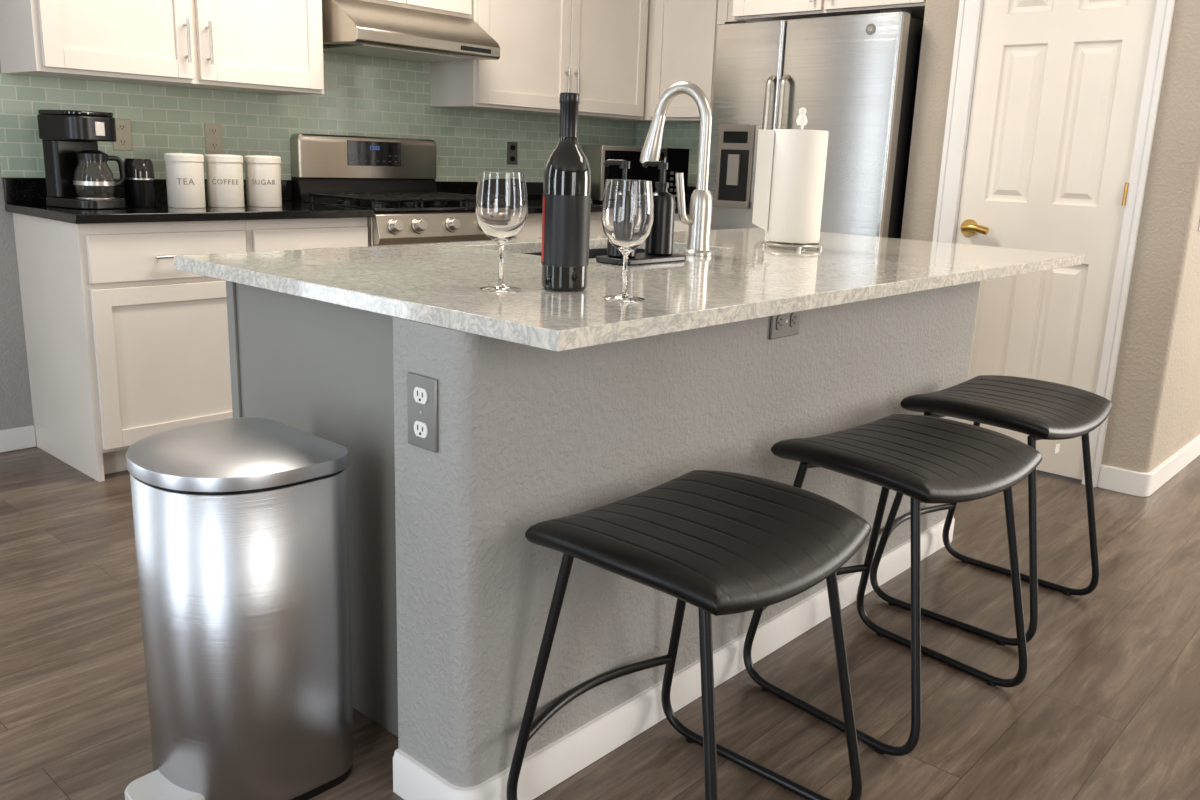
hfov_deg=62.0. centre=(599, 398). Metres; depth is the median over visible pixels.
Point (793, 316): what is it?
socket
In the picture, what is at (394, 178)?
gas range
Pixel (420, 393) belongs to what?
socket
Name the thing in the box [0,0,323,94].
upper cabinet
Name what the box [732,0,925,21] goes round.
upper cabinet
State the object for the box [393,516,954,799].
baseboard
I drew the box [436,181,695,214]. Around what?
countertop
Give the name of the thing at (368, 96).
backsplash
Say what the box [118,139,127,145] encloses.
socket
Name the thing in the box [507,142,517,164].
wall outlet
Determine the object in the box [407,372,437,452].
wall outlet
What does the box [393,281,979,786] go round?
wall
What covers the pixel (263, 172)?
canister
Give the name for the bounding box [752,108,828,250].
paper towel holder
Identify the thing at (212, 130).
socket
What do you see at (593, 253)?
sink
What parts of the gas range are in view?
burner, display panel, burner, knob, burner, knob, control panel, knob, burner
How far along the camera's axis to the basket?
3.41 m
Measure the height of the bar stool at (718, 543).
0.590 m
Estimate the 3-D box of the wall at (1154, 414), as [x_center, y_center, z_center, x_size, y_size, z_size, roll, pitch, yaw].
[2.683,-1.270,4.824,1.060,2.700,3.024,14,18,40]
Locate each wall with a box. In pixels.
[0,64,462,429]
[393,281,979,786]
[901,0,1199,472]
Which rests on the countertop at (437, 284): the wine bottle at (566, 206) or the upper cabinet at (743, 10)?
the wine bottle at (566, 206)
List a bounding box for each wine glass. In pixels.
[475,171,527,291]
[601,179,653,301]
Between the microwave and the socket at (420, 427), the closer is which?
the socket at (420, 427)
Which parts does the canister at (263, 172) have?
lid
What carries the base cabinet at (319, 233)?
on the floor
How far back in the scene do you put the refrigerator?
4.16 m
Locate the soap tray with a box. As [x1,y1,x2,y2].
[596,253,685,265]
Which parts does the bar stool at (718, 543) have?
leg frame, seat, leg frame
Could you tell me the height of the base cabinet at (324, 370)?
0.883 m
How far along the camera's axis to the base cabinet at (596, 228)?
5.05 m
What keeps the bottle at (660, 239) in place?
on the soap dispenser at (660, 239)
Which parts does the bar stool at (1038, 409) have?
leg frame, seat, leg frame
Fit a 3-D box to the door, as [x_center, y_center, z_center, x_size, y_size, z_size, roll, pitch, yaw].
[1.658,-0.726,3.785,0.614,2.033,0.098,14,18,40]
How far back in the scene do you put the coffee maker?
3.45 m
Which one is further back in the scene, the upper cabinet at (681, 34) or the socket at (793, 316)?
the upper cabinet at (681, 34)
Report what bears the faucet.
on the countertop at (437, 284)
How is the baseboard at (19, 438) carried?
attached to the wall at (16, 411)
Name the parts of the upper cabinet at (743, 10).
door, door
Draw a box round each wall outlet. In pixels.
[113,119,132,150]
[204,123,222,152]
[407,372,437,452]
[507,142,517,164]
[769,311,800,339]
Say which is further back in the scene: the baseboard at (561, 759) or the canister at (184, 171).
the canister at (184, 171)
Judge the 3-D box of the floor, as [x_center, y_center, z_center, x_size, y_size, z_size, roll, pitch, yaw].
[1.093,0.709,2.244,7.300,0.050,9.700,14,18,40]
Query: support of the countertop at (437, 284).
on the base cabinet at (324, 370)
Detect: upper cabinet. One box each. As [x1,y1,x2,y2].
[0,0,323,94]
[360,0,471,18]
[430,0,648,119]
[609,0,735,122]
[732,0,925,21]
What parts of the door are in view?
handle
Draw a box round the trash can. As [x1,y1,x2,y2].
[124,417,353,799]
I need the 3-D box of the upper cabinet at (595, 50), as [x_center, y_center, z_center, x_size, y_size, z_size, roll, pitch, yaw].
[-0.264,-1.857,5.120,0.383,0.768,1.242,14,18,40]
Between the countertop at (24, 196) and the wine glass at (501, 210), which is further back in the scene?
the countertop at (24, 196)
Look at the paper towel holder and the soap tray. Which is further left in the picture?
the soap tray
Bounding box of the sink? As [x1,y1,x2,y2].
[524,248,644,258]
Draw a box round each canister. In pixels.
[164,153,205,207]
[205,154,243,207]
[244,155,281,206]
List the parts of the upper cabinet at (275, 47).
door, handle, handle, door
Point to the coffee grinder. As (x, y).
(139, 184)
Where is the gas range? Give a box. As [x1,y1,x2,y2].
[290,133,515,245]
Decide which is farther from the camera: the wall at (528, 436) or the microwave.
the microwave
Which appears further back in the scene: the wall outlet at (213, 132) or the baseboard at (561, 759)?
the wall outlet at (213, 132)
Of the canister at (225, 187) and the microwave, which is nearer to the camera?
the canister at (225, 187)
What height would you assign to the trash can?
0.650 m
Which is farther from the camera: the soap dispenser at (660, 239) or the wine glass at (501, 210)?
the soap dispenser at (660, 239)
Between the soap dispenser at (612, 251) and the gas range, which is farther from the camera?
the gas range
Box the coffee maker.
[37,110,125,208]
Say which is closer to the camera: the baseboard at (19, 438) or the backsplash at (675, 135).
the baseboard at (19, 438)
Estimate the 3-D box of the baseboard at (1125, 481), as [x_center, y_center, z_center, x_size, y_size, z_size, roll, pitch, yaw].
[2.970,0.082,4.829,0.174,0.090,3.038,14,18,40]
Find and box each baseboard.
[0,425,35,452]
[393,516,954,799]
[1097,435,1199,496]
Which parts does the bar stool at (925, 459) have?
leg frame, seat, leg frame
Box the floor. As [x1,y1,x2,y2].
[0,446,1199,799]
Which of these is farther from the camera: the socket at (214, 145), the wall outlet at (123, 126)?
the socket at (214, 145)
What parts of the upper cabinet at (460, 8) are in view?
door, door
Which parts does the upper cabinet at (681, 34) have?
door, door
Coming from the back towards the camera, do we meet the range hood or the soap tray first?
the range hood
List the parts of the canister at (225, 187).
lid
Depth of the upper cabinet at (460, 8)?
4.41 m
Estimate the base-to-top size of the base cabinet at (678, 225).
0.884 m
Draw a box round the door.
[955,0,1156,479]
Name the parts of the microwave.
door, handle, control panel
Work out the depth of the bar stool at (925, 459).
2.09 m
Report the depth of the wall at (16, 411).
3.69 m
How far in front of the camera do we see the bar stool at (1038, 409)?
2.59 m
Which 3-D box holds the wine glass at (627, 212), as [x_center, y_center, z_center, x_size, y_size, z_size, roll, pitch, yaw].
[0.045,-0.269,1.701,0.089,0.201,0.089,14,18,40]
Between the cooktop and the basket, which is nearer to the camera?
the basket
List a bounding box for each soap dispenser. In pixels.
[604,159,635,257]
[642,161,675,255]
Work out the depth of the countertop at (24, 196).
3.60 m
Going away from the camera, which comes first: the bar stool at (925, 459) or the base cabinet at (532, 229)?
the bar stool at (925, 459)
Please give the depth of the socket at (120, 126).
3.82 m
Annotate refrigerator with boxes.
[708,9,923,238]
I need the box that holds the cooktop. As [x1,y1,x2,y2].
[303,201,475,211]
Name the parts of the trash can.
lid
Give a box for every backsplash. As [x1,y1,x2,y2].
[0,51,636,181]
[636,123,699,186]
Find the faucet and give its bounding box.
[640,82,711,255]
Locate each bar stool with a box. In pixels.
[506,470,870,799]
[743,414,1042,755]
[870,375,1112,645]
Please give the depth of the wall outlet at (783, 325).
2.20 m
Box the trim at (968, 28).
[932,0,1174,487]
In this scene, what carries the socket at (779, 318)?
attached to the wall outlet at (783, 325)
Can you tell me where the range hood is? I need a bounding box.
[322,0,499,62]
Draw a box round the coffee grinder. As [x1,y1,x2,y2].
[123,158,156,206]
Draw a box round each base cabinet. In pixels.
[13,213,246,481]
[226,281,397,736]
[245,217,367,251]
[511,213,541,239]
[590,212,604,235]
[674,214,688,231]
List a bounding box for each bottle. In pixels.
[541,93,590,291]
[607,239,635,257]
[645,187,675,255]
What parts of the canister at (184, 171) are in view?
lid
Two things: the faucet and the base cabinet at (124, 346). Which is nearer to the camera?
the faucet
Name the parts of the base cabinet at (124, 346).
door, drawer, handle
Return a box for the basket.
[37,114,116,141]
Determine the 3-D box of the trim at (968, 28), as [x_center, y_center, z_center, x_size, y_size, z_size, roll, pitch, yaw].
[1.685,-0.768,3.830,0.752,2.120,0.138,14,18,40]
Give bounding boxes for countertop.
[2,177,374,223]
[174,228,1083,351]
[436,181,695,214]
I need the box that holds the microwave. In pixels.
[583,145,688,203]
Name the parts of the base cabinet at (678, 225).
drawer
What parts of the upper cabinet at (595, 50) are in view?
door, handle, handle, door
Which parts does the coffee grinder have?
lid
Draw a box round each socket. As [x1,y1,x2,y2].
[117,123,125,129]
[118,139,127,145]
[210,128,217,133]
[211,142,218,148]
[414,387,427,403]
[414,421,427,437]
[776,315,783,329]
[790,312,797,326]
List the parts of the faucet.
lever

